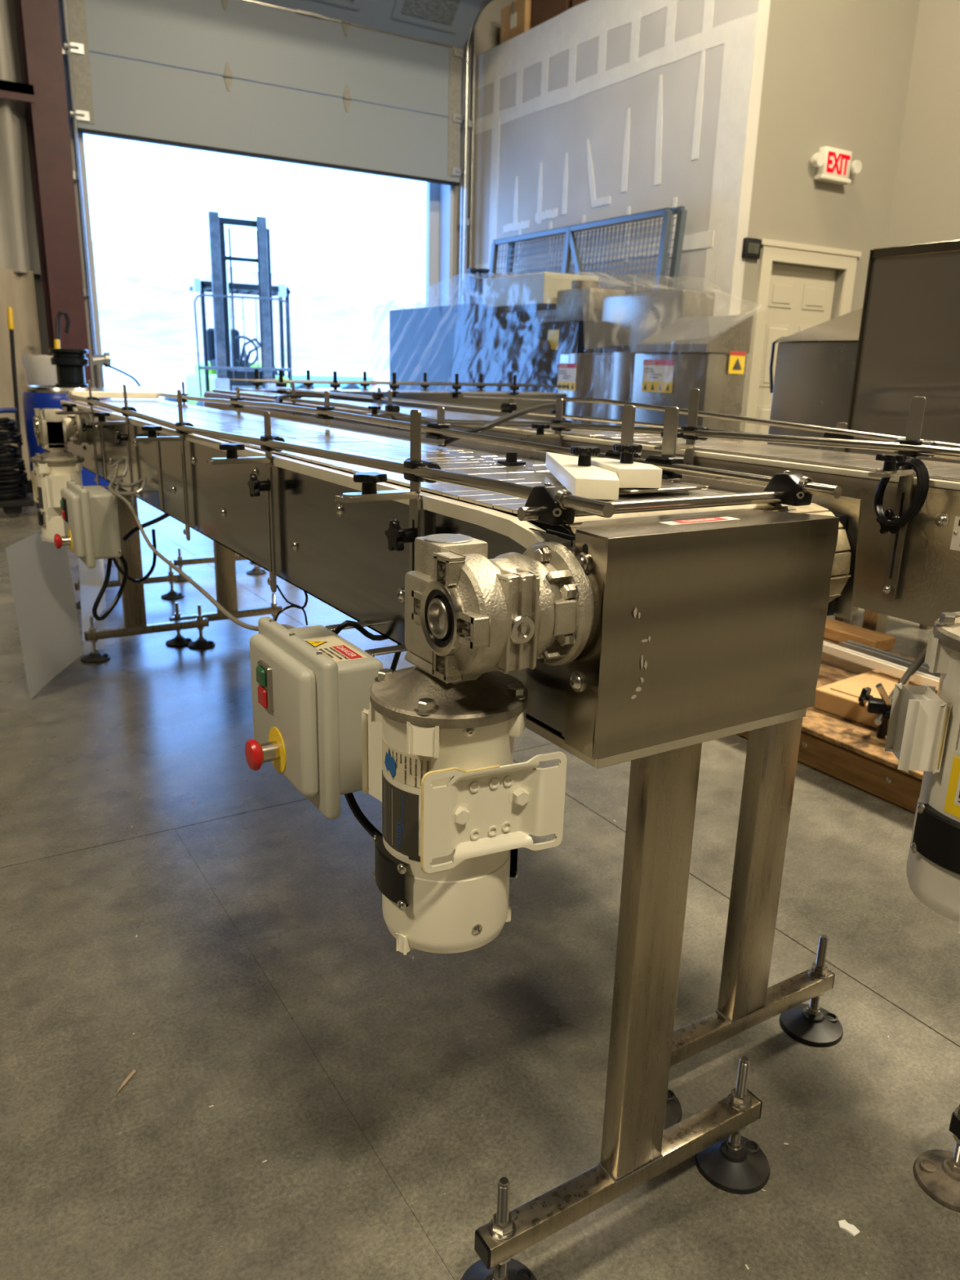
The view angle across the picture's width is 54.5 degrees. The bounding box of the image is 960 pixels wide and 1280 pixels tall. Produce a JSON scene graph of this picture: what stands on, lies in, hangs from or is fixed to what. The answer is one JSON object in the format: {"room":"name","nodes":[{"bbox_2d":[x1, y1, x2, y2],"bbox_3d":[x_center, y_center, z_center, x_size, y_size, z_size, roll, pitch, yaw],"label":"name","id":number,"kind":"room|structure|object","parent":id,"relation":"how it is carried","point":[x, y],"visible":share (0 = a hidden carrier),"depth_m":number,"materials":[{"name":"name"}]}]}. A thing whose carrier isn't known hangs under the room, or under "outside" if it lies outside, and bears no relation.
{"room":"factory floor","nodes":[
{"label":"factory floor","id":0,"kind":"room"},
{"bbox_2d":[53,311,70,348],"bbox_3d":[-3.314,-1.876,7.405,0.171,1.424,0.502,2,16,2],"label":"hook","id":1,"kind":"object","parent":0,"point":[56,341],"visible":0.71,"depth_m":7.39,"materials":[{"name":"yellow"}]},
{"bbox_2d":[13,0,516,386],"bbox_3d":[-5.497,-4.510,6.279,16.600,7.000,0.250,-8,19,-31],"label":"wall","id":2,"kind":"structure","parent":0,"point":[489,21],"depth_m":9.22,"materials":[{"name":"beige paint"}]},
{"bbox_2d":[61,0,97,386],"bbox_3d":[-2.534,-3.151,6.479,0.090,4.430,3.220,-8,19,-31],"label":"door track","id":3,"kind":"object","parent":2,"relation":"attached to","point":[66,53],"visible":0.33,"depth_m":7.62,"materials":[{"name":"metal"}]},
{"bbox_2d":[77,133,453,383],"bbox_3d":[-1.874,-3.712,8.866,3.560,4.200,0.290,-8,19,-31],"label":"trim","id":4,"kind":"structure","parent":2,"relation":"attached to","point":[439,197],"depth_m":9.63,"materials":[{"name":"silver metal"}]},
{"bbox_2d":[62,0,482,186],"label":"garage door","id":5,"kind":"structure","parent":2,"relation":"in","point":[366,86],"depth_m":8.27,"materials":[{"name":"silver metal"}]},
{"bbox_2d":[465,44,471,303],"bbox_3d":[-0.140,-4.247,9.605,0.024,4.900,0.023,-8,19,-31],"label":"conduit","id":6,"kind":"object","parent":2,"relation":"attached to","point":[470,44],"visible":0.19,"depth_m":9.44,"materials":[{"name":"silver metal"}]},
{"bbox_2d":[468,22,476,267],"bbox_3d":[-0.094,-4.254,9.633,0.036,4.900,0.034,-8,19,-31],"label":"conduit","id":7,"kind":"object","parent":2,"relation":"attached to","point":[474,38],"visible":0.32,"depth_m":9.40,"materials":[{"name":"silver metal"}]},
{"bbox_2d":[457,0,493,304],"bbox_3d":[0.630,-3.623,8.377,0.090,4.430,3.220,-8,19,-31],"label":"door track","id":8,"kind":"object","parent":2,"relation":"attached to","point":[463,222],"visible":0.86,"depth_m":9.35,"materials":[{"name":"silver metal"}]},
{"bbox_2d":[0,493,959,1279],"bbox_3d":[-1.083,1.060,0.305,16.600,0.120,17.500,-8,19,-31],"label":"floor","id":9,"kind":"structure","parent":0,"point":[387,1095],"depth_m":1.58,"materials":[{"name":"grey concrete"}]},
{"bbox_2d":[0,407,34,517],"bbox_3d":[-3.468,-1.203,6.346,0.681,0.718,0.448,-8,19,-31],"label":"cart","id":10,"kind":"object","parent":9,"relation":"on","point":[11,506],"depth_m":6.36,"materials":[{"name":"metal"}]},
{"bbox_2d":[6,306,33,493],"bbox_3d":[-3.751,-1.914,7.463,0.320,1.442,0.238,-8,19,-31],"label":"broom","id":11,"kind":"object","parent":9,"relation":"on","point":[10,311],"visible":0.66,"depth_m":7.45,"materials":[{"name":"black"}]},
{"bbox_2d":[0,267,41,479],"bbox_3d":[-5.429,-1.911,6.773,4.160,1.740,0.099,-8,19,-31],"label":"wall","id":12,"kind":"structure","parent":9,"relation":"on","point":[17,289],"depth_m":7.66,"materials":[{"name":"beige paint"}]},
{"bbox_2d":[5,530,83,699],"bbox_3d":[-1.483,-0.115,3.188,0.028,0.500,0.505,0,16,-4],"label":"panel","id":13,"kind":"object","parent":9,"relation":"on","point":[41,575],"visible":0.94,"depth_m":3.17,"materials":[{"name":"white"}]},
{"bbox_2d":[14,0,92,386],"bbox_3d":[-3.411,-4.626,7.222,0.260,6.800,0.330,-8,19,-31],"label":"steel column","id":14,"kind":"structure","parent":9,"relation":"on","point":[37,21],"depth_m":7.37,"materials":[{"name":"brown metal"}]},
{"bbox_2d":[0,79,35,102],"bbox_3d":[-5.012,-3.931,6.162,3.760,0.120,0.060,-8,19,-31],"label":"beam","id":15,"kind":"structure","parent":14,"relation":"attached to","point":[8,89],"depth_m":7.04,"materials":[{"name":"red metal"}]},
{"bbox_2d":[0,0,40,274],"bbox_3d":[-5.305,-5.113,5.829,4.220,4.980,0.276,-8,19,-31],"label":"wall","id":16,"kind":"structure","parent":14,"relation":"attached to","point":[19,249],"depth_m":7.33,"materials":[{"name":"beige paint"}]},
{"bbox_2d":[22,385,112,509],"bbox_3d":[-2.878,-1.338,6.583,0.576,0.875,0.576,-8,19,-31],"label":"drum","id":17,"kind":"object","parent":9,"relation":"on","point":[41,397],"visible":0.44,"depth_m":6.29,"materials":[{"name":"metal"}]},
{"bbox_2d":[21,354,57,385],"bbox_3d":[-3.237,-1.598,7.071,0.344,1.088,0.346,-8,19,-31],"label":"liner","id":18,"kind":"object","parent":17,"relation":"on","point":[39,370],"visible":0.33,"depth_m":6.82,"materials":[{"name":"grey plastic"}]},
{"bbox_2d":[48,348,88,387],"bbox_3d":[-2.795,-1.851,6.355,0.250,0.255,0.250,-8,19,-31],"label":"bucket","id":19,"kind":"object","parent":17,"relation":"on","point":[70,363],"visible":0.92,"depth_m":6.28,"materials":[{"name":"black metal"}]},
{"bbox_2d":[90,351,111,387],"bbox_3d":[-2.611,-1.859,6.422,0.116,0.242,0.100,-8,19,-31],"label":"valve","id":20,"kind":"object","parent":17,"relation":"on","point":[97,361],"visible":0.88,"depth_m":6.39,"materials":[{"name":"silver metal"}]},
{"bbox_2d":[102,363,141,386],"bbox_3d":[-2.400,-1.784,6.266,0.431,0.145,0.039,14,20,37],"label":"hose","id":21,"kind":"object","parent":20,"relation":"attached to","point":[104,364],"visible":1,"depth_m":6.27,"materials":[{"name":"black"}]},
{"bbox_2d":[78,557,106,640],"bbox_3d":[-1.605,-0.320,3.843,0.028,0.520,0.531,-2,17,-12],"label":"plastic sheet","id":22,"kind":"object","parent":9,"relation":"on","point":[91,580],"visible":0.39,"depth_m":3.83,"materials":[{"name":"white plastic"}]},
{"bbox_2d":[114,1069,136,1097],"bbox_3d":[-0.546,0.681,1.431,0.006,0.002,0.057,5,17,12],"label":"wood splinter","id":23,"kind":"object","parent":9,"relation":"on","point":[134,1071],"visible":1,"depth_m":1.44,"materials":[{"name":"beige wood"}]},
{"bbox_2d":[74,482,183,608],"bbox_3d":[-1.603,-0.522,4.178,0.494,0.720,0.103,-8,19,-31],"label":"stand","id":24,"kind":"object","parent":9,"relation":"on","point":[171,577],"visible":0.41,"depth_m":4.32,"materials":[{"name":"silver metal"}]},
{"bbox_2d":[230,368,568,564],"bbox_3d":[-0.415,-1.049,5.527,2.000,1.035,0.420,-8,19,-31],"label":"conveyor","id":25,"kind":"object","parent":9,"relation":"on","point":[453,397],"visible":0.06,"depth_m":5.35,"materials":[{"name":"silver metal"}]},
{"bbox_2d":[30,379,841,1279],"bbox_3d":[-0.601,-0.098,2.271,0.642,1.026,3.107,-8,19,-31],"label":"conveyor","id":26,"kind":"object","parent":9,"relation":"on","point":[581,599],"visible":1,"depth_m":1.04,"materials":[{"name":"silver metal"}]},
{"bbox_2d":[92,555,128,621],"bbox_3d":[-0.996,-0.145,2.502,0.033,0.179,0.128,8,18,21],"label":"hanging cable","id":27,"kind":"object","parent":26,"relation":"hanging from","point":[122,558],"visible":0.89,"depth_m":2.50,"materials":[{"name":"black plastic"}]},
{"bbox_2d":[106,456,146,495],"bbox_3d":[-0.910,-0.423,2.393,0.068,0.083,0.266,-8,19,-31],"label":"wire tangle","id":28,"kind":"object","parent":26,"relation":"on","point":[120,482],"visible":0.93,"depth_m":2.39,"materials":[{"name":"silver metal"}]},
{"bbox_2d":[112,528,156,582],"bbox_3d":[-0.980,-0.230,2.633,0.028,0.146,0.180,9,18,25],"label":"cable","id":29,"kind":"object","parent":26,"relation":"hanging from","point":[153,535],"visible":0.71,"depth_m":2.68,"materials":[{"name":"black plastic"}]},
{"bbox_2d":[122,513,168,541],"bbox_3d":[-0.856,-0.306,2.446,0.249,0.123,0.031,12,19,32],"label":"cable","id":30,"kind":"object","parent":26,"relation":"hanging from","point":[164,516],"visible":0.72,"depth_m":2.47,"materials":[{"name":"black plastic"}]},
{"bbox_2d":[107,463,294,631],"bbox_3d":[-0.612,-0.211,1.889,0.068,0.153,1.422,-8,19,-31],"label":"cable","id":31,"kind":"object","parent":26,"relation":"hanging from","point":[155,551],"visible":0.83,"depth_m":1.83,"materials":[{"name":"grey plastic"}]},
{"bbox_2d":[274,591,307,621],"bbox_3d":[-0.324,-0.059,1.575,0.054,0.078,0.075,-8,19,-31],"label":"tie","id":32,"kind":"object","parent":26,"relation":"hanging from","point":[280,611],"visible":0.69,"depth_m":1.59,"materials":[{"name":"black plastic"}]},
{"bbox_2d":[276,584,307,625],"bbox_3d":[-0.323,-0.061,1.605,0.009,0.041,0.142,-8,19,-31],"label":"cable","id":33,"kind":"object","parent":26,"relation":"hanging from","point":[277,587],"visible":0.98,"depth_m":1.60,"materials":[{"name":"black plastic"}]},
{"bbox_2d":[328,647,348,659],"bbox_3d":[-0.176,0.017,1.165,0.004,0.001,0.055,-8,19,-31],"label":"print","id":34,"kind":"object","parent":26,"relation":"on","point":[335,653],"depth_m":1.17,"materials":[{"name":"black"}]},
{"bbox_2d":[337,646,356,657],"bbox_3d":[-0.168,0.015,1.172,0.009,0.001,0.047,-8,19,-31],"label":"print","id":35,"kind":"object","parent":26,"relation":"on","point":[342,651],"depth_m":1.17,"materials":[{"name":"white"}]},
{"bbox_2d":[333,620,388,640],"bbox_3d":[-0.168,-0.005,1.283,0.107,0.046,0.014,1,16,-3],"label":"cable bundle","id":36,"kind":"object","parent":26,"relation":"attached to","point":[347,623],"visible":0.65,"depth_m":1.28,"materials":[{"name":"black plastic"}]},
{"bbox_2d":[344,792,382,837],"bbox_3d":[-0.118,0.204,1.117,0.048,0.128,0.228,-6,18,-23],"label":"cable","id":37,"kind":"object","parent":26,"relation":"attached to","point":[362,820],"visible":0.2,"depth_m":1.19,"materials":[{"name":"black plastic"}]},
{"bbox_2d":[390,644,400,671],"bbox_3d":[-0.135,0.102,1.287,0.068,0.217,0.014,-5,18,-22],"label":"cable bundle","id":38,"kind":"object","parent":26,"relation":"hanging from","point":[394,663],"visible":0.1,"depth_m":1.27,"materials":[{"name":"black plastic"}]},
{"bbox_2d":[397,822,400,847],"bbox_3d":[-0.080,0.194,0.926,0.005,0.025,0.001,16,22,40],"label":"print","id":39,"kind":"object","parent":26,"relation":"on","point":[398,823],"depth_m":0.93,"materials":[{"name":"blue"}]},
{"bbox_2d":[401,794,404,830],"bbox_3d":[-0.076,0.170,0.916,0.001,0.039,0.002,-8,19,-31],"label":"print","id":40,"kind":"object","parent":26,"relation":"attached to","point":[402,795],"depth_m":0.92,"materials":[{"name":"blue"}]},
{"bbox_2d":[404,756,406,783],"bbox_3d":[-0.072,0.126,0.901,0.001,0.029,0.002,-8,19,-31],"label":"print","id":41,"kind":"object","parent":26,"relation":"on","point":[405,757],"depth_m":0.90,"materials":[{"name":"black"}]},
{"bbox_2d":[414,759,417,786],"bbox_3d":[-0.062,0.128,0.895,0.001,0.029,0.002,-8,19,-31],"label":"print","id":42,"kind":"object","parent":26,"relation":"on","point":[415,760],"depth_m":0.90,"materials":[{"name":"black"}]},
{"bbox_2d":[420,760,422,785],"bbox_3d":[-0.056,0.128,0.893,0.002,0.027,0.001,7,17,19],"label":"print","id":43,"kind":"object","parent":26,"relation":"on","point":[421,761],"depth_m":0.89,"materials":[{"name":"black"}]},
{"bbox_2d":[683,518,715,521],"bbox_3d":[0.223,-0.121,0.944,0.044,0.001,0.008,-8,19,-31],"label":"print","id":44,"kind":"object","parent":26,"relation":"on","point":[688,519],"depth_m":0.94,"materials":[{"name":"white"}]},
{"bbox_2d":[466,267,478,303],"bbox_3d":[-0.105,-2.772,9.678,0.092,2.030,0.092,-8,19,-31],"label":"post","id":45,"kind":"object","parent":9,"relation":"on","point":[471,292],"visible":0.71,"depth_m":9.41,"materials":[{"name":"grey paint"}]},
{"bbox_2d":[477,268,489,304],"bbox_3d":[0.011,-2.769,9.680,0.092,2.030,0.092,-8,19,-31],"label":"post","id":46,"kind":"object","parent":9,"relation":"on","point":[483,273],"visible":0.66,"depth_m":9.40,"materials":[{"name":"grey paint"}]},
{"bbox_2d":[131,800,888,1270],"bbox_3d":[-0.190,0.548,1.921,1.497,0.001,1.884,-13,22,-41],"label":"floor grit","id":47,"kind":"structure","parent":9,"relation":"on","point":[785,1144],"depth_m":1.35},
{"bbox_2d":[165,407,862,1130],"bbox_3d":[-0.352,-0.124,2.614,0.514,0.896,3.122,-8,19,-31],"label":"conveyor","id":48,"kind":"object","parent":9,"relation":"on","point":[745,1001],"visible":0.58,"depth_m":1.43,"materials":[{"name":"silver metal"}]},
{"bbox_2d":[437,402,555,447],"bbox_3d":[0.044,-0.518,2.260,0.181,0.107,0.861,6,17,15],"label":"rail","id":49,"kind":"object","parent":48,"relation":"on","point":[501,420],"visible":0.54,"depth_m":1.97,"materials":[{"name":"silver metal"}]},
{"bbox_2d":[173,382,959,1213],"bbox_3d":[-0.218,-0.261,2.830,0.624,1.044,4.561,-8,19,-31],"label":"conveyor","id":50,"kind":"object","parent":9,"relation":"on","point":[910,571],"visible":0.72,"depth_m":1.42,"materials":[{"name":"silver metal"}]},
{"bbox_2d":[272,393,373,403],"bbox_3d":[-0.585,-0.749,2.906,0.262,0.022,0.673,7,17,18],"label":"rail","id":51,"kind":"object","parent":50,"relation":"on","point":[291,395],"visible":0.83,"depth_m":3.17,"materials":[{"name":"silver metal"}]},
{"bbox_2d":[874,457,929,527],"bbox_3d":[0.623,-0.218,1.380,0.043,0.102,0.078,-8,19,-31],"label":"coiled cable","id":52,"kind":"object","parent":50,"relation":"hanging from","point":[918,466],"visible":0.88,"depth_m":1.36,"materials":[{"name":"black plastic"}]},
{"bbox_2d":[389,271,753,440],"bbox_3d":[0.489,-1.987,7.472,0.940,1.790,4.553,-8,19,-31],"label":"machine","id":53,"kind":"object","parent":9,"relation":"on","point":[655,348],"visible":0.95,"depth_m":6.76,"materials":[{"name":"silver"}]},
{"bbox_2d":[635,314,753,353],"bbox_3d":[1.281,-1.844,5.608,0.350,0.220,0.600,-8,19,-31],"label":"hood","id":54,"kind":"object","parent":53,"relation":"attached to","point":[725,334],"depth_m":5.48,"materials":[{"name":"clear plastic"}]},
{"bbox_2d":[488,207,672,322],"bbox_3d":[0.686,-2.478,8.241,0.206,2.213,2.475,-8,19,-31],"label":"mesh panel","id":55,"kind":"object","parent":9,"relation":"on","point":[570,246],"visible":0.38,"depth_m":7.72,"materials":[{"name":"grey metal"}]},
{"bbox_2d":[505,205,687,322],"bbox_3d":[0.817,-2.463,8.185,0.207,2.223,2.370,-8,19,-31],"label":"mesh panel","id":56,"kind":"object","parent":9,"relation":"on","point":[681,213],"visible":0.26,"depth_m":7.61,"materials":[{"name":"grey metal"}]},
{"bbox_2d":[737,638,924,813],"bbox_3d":[1.307,0.255,2.829,0.895,0.126,2.700,-8,19,-31],"label":"pallet","id":57,"kind":"object","parent":9,"relation":"on","point":[851,752],"visible":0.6,"depth_m":2.55,"materials":[{"name":"brown wood"}]},
{"bbox_2d":[821,651,875,674],"bbox_3d":[1.347,0.116,3.015,0.100,0.035,0.530,-8,19,-31],"label":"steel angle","id":58,"kind":"object","parent":57,"relation":"on","point":[826,658],"visible":0.22,"depth_m":3.12,"materials":[{"name":"silver metal"}]},
{"bbox_2d":[823,617,895,650],"bbox_3d":[1.218,-0.095,3.709,0.120,0.046,0.900,-8,19,-31],"label":"board","id":59,"kind":"object","parent":57,"relation":"on","point":[837,631],"visible":0.34,"depth_m":3.41,"materials":[{"name":"brown wood"}]},
{"bbox_2d":[857,683,892,738],"bbox_3d":[1.095,0.189,2.523,0.106,0.162,0.162,0,16,-7],"label":"clamp","id":60,"kind":"object","parent":57,"relation":"on","point":[882,707],"visible":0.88,"depth_m":2.52,"materials":[{"name":"black plastic"}]},
{"bbox_2d":[888,645,927,700],"bbox_3d":[1.327,0.062,2.804,0.028,0.108,0.748,13,20,35],"label":"rod","id":61,"kind":"object","parent":60,"relation":"on","point":[919,660],"visible":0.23,"depth_m":2.71,"materials":[{"name":"silver metal"}]},
{"bbox_2d":[813,669,937,732],"bbox_3d":[1.382,0.245,2.530,0.340,0.064,0.860,-11,20,-36],"label":"cardboard tray","id":62,"kind":"object","parent":57,"relation":"on","point":[840,698],"visible":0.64,"depth_m":2.72,"materials":[{"name":"beige cardboard"}]},
{"bbox_2d":[822,640,939,689],"bbox_3d":[1.357,0.137,2.690,0.037,0.029,0.982,-8,19,-30],"label":"rail","id":63,"kind":"object","parent":62,"relation":"on","point":[920,677],"visible":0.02,"depth_m":2.88,"materials":[{"name":"beige wood"}]},
{"bbox_2d":[838,640,940,678],"bbox_3d":[1.557,0.144,2.908,0.052,0.024,1.022,-8,19,-30],"label":"rail","id":64,"kind":"object","parent":57,"relation":"on","point":[879,654],"visible":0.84,"depth_m":3.18,"materials":[{"name":"silver metal"}]},
{"bbox_2d":[838,1219,859,1236],"bbox_3d":[0.482,0.769,1.219,0.027,0.003,0.016,15,21,39],"label":"paper scrap","id":65,"kind":"object","parent":9,"relation":"on","point":[851,1229],"visible":1,"depth_m":1.22,"materials":[{"name":"white paper"}]},
{"bbox_2d":[767,307,933,629],"bbox_3d":[1.664,-0.739,3.990,0.750,1.405,0.552,-8,19,-31],"label":"cabinet","id":66,"kind":"object","parent":9,"relation":"on","point":[815,366],"visible":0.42,"depth_m":3.75,"materials":[{"name":"grey metal"}]},
{"bbox_2d":[844,240,959,633],"bbox_3d":[2.187,-0.428,2.797,0.716,1.503,2.066,-8,19,-31],"label":"machine","id":67,"kind":"object","parent":9,"relation":"on","point":[908,346],"visible":0.5,"depth_m":3.18,"materials":[{"name":"metal"}]},
{"bbox_2d":[471,0,770,354],"bbox_3d":[0.933,-3.402,8.324,0.115,4.050,3.736,-8,19,-31],"label":"wall partition","id":68,"kind":"structure","parent":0,"point":[599,109],"depth_m":7.57,"materials":[{"name":"paint"}]},
{"bbox_2d":[738,0,919,441],"bbox_3d":[2.607,-4.374,6.894,1.720,6.800,0.130,-8,19,-31],"label":"wall","id":69,"kind":"structure","parent":0,"point":[837,73],"depth_m":6.99,"materials":[{"name":"paint"}]},
{"bbox_2d":[742,237,761,259],"bbox_3d":[2.003,-2.884,6.860,0.170,0.140,0.036,-8,19,-31],"label":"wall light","id":70,"kind":"object","parent":69,"relation":"attached to","point":[751,246],"visible":1,"depth_m":6.84,"materials":[{"name":"black"}]},
{"bbox_2d":[753,262,836,444],"bbox_3d":[2.500,-2.015,7.541,0.850,1.885,0.110,-8,19,-31],"label":"door","id":71,"kind":"structure","parent":69,"relation":"in","point":[800,299],"depth_m":7.37,"materials":[{"name":"beige paint"}]},
{"bbox_2d":[742,238,862,442],"bbox_3d":[2.538,-2.062,7.466,1.140,2.040,0.030,-8,19,-31],"label":"trim","id":72,"kind":"structure","parent":69,"relation":"attached to","point":[771,251],"depth_m":7.17,"materials":[{"name":"beige paint"}]},
{"bbox_2d":[812,146,856,185],"bbox_3d":[2.688,-3.592,7.052,0.530,0.225,0.088,-8,19,-31],"label":"exit sign","id":73,"kind":"object","parent":69,"relation":"attached to","point":[833,166],"visible":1,"depth_m":7.01,"materials":[{"name":"beige plastic"}]},
{"bbox_2d":[813,173,851,185],"bbox_3d":[2.683,-3.499,7.083,0.340,0.030,0.078,-8,19,-31],"label":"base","id":74,"kind":"object","parent":73,"relation":"on","point":[838,179],"depth_m":7.06,"materials":[{"name":"beige plastic"}]},
{"bbox_2d":[886,0,959,247],"bbox_3d":[5.982,-3.380,3.435,0.260,7.000,17.400,-8,19,-31],"label":"wall","id":75,"kind":"structure","parent":0,"point":[926,206],"depth_m":7.20,"materials":[{"name":"paint"}]},
{"bbox_3d":[1.679,-5.337,8.291,1.610,0.100,3.600,-8,19,-31],"label":"ceiling","id":76,"kind":"structure","parent":0,"visible":0},
{"bbox_2d":[500,0,533,44],"bbox_3d":[0.497,-5.879,9.039,0.444,0.462,0.430,-8,19,-31],"label":"carton","id":77,"kind":"object","parent":76,"relation":"on","point":[517,16],"visible":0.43,"depth_m":8.86,"materials":[{"name":"cardboard"}]},
{"bbox_2d":[531,0,572,28],"bbox_3d":[0.841,-5.791,8.624,0.504,0.542,0.550,-8,19,-31],"label":"carton","id":78,"kind":"object","parent":76,"relation":"on","point":[543,11],"visible":0.07,"depth_m":8.52,"materials":[{"name":"brown cardboard"}]},
{"bbox_2d":[572,0,587,7],"bbox_3d":[1.168,-5.529,8.006,0.444,0.402,0.670,-8,19,-31],"label":"carton","id":79,"kind":"object","parent":76,"relation":"on","point":[575,2],"visible":0.04,"depth_m":8.11,"materials":[{"name":"brown cardboard"}]},
{"label":"outside","id":80,"kind":"structure","parent":0,"visible":0},
{"bbox_2d":[102,360,389,415],"bbox_3d":[-116.753,-65.295,217.609,200.000,0.240,490.700,-8,19,-31],"label":"ground","id":81,"kind":"structure","parent":80,"point":[153,376],"depth_m":80.58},
{"bbox_2d":[164,210,292,406],"bbox_3d":[-3.740,-4.482,13.712,1.634,2.990,2.722,-8,19,-31],"label":"forklift","id":82,"kind":"object","parent":81,"relation":"on","point":[221,344],"visible":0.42,"depth_m":12.68,"materials":[{"name":"metal"}]},
{"bbox_2d":[192,277,200,292],"bbox_3d":[-3.899,-4.888,12.821,0.090,0.180,0.080,-8,19,-31],"label":"lamp","id":83,"kind":"object","parent":82,"relation":"attached to","point":[196,281],"depth_m":12.79,"materials":[{"name":"white plastic"}]},
{"bbox_2d":[277,284,286,297],"bbox_3d":[-2.857,-5.044,13.446,0.100,0.180,0.080,-8,19,-31],"label":"lamp","id":84,"kind":"object","parent":82,"relation":"attached to","point":[282,289],"depth_m":13.42,"materials":[{"name":"white"}]},
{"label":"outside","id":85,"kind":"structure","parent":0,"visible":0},
{"bbox_2d":[92,240,425,369],"bbox_3d":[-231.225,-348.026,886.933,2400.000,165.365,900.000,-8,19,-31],"label":"trees","id":86,"kind":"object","parent":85,"point":[340,318],"visible":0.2,"depth_m":797.59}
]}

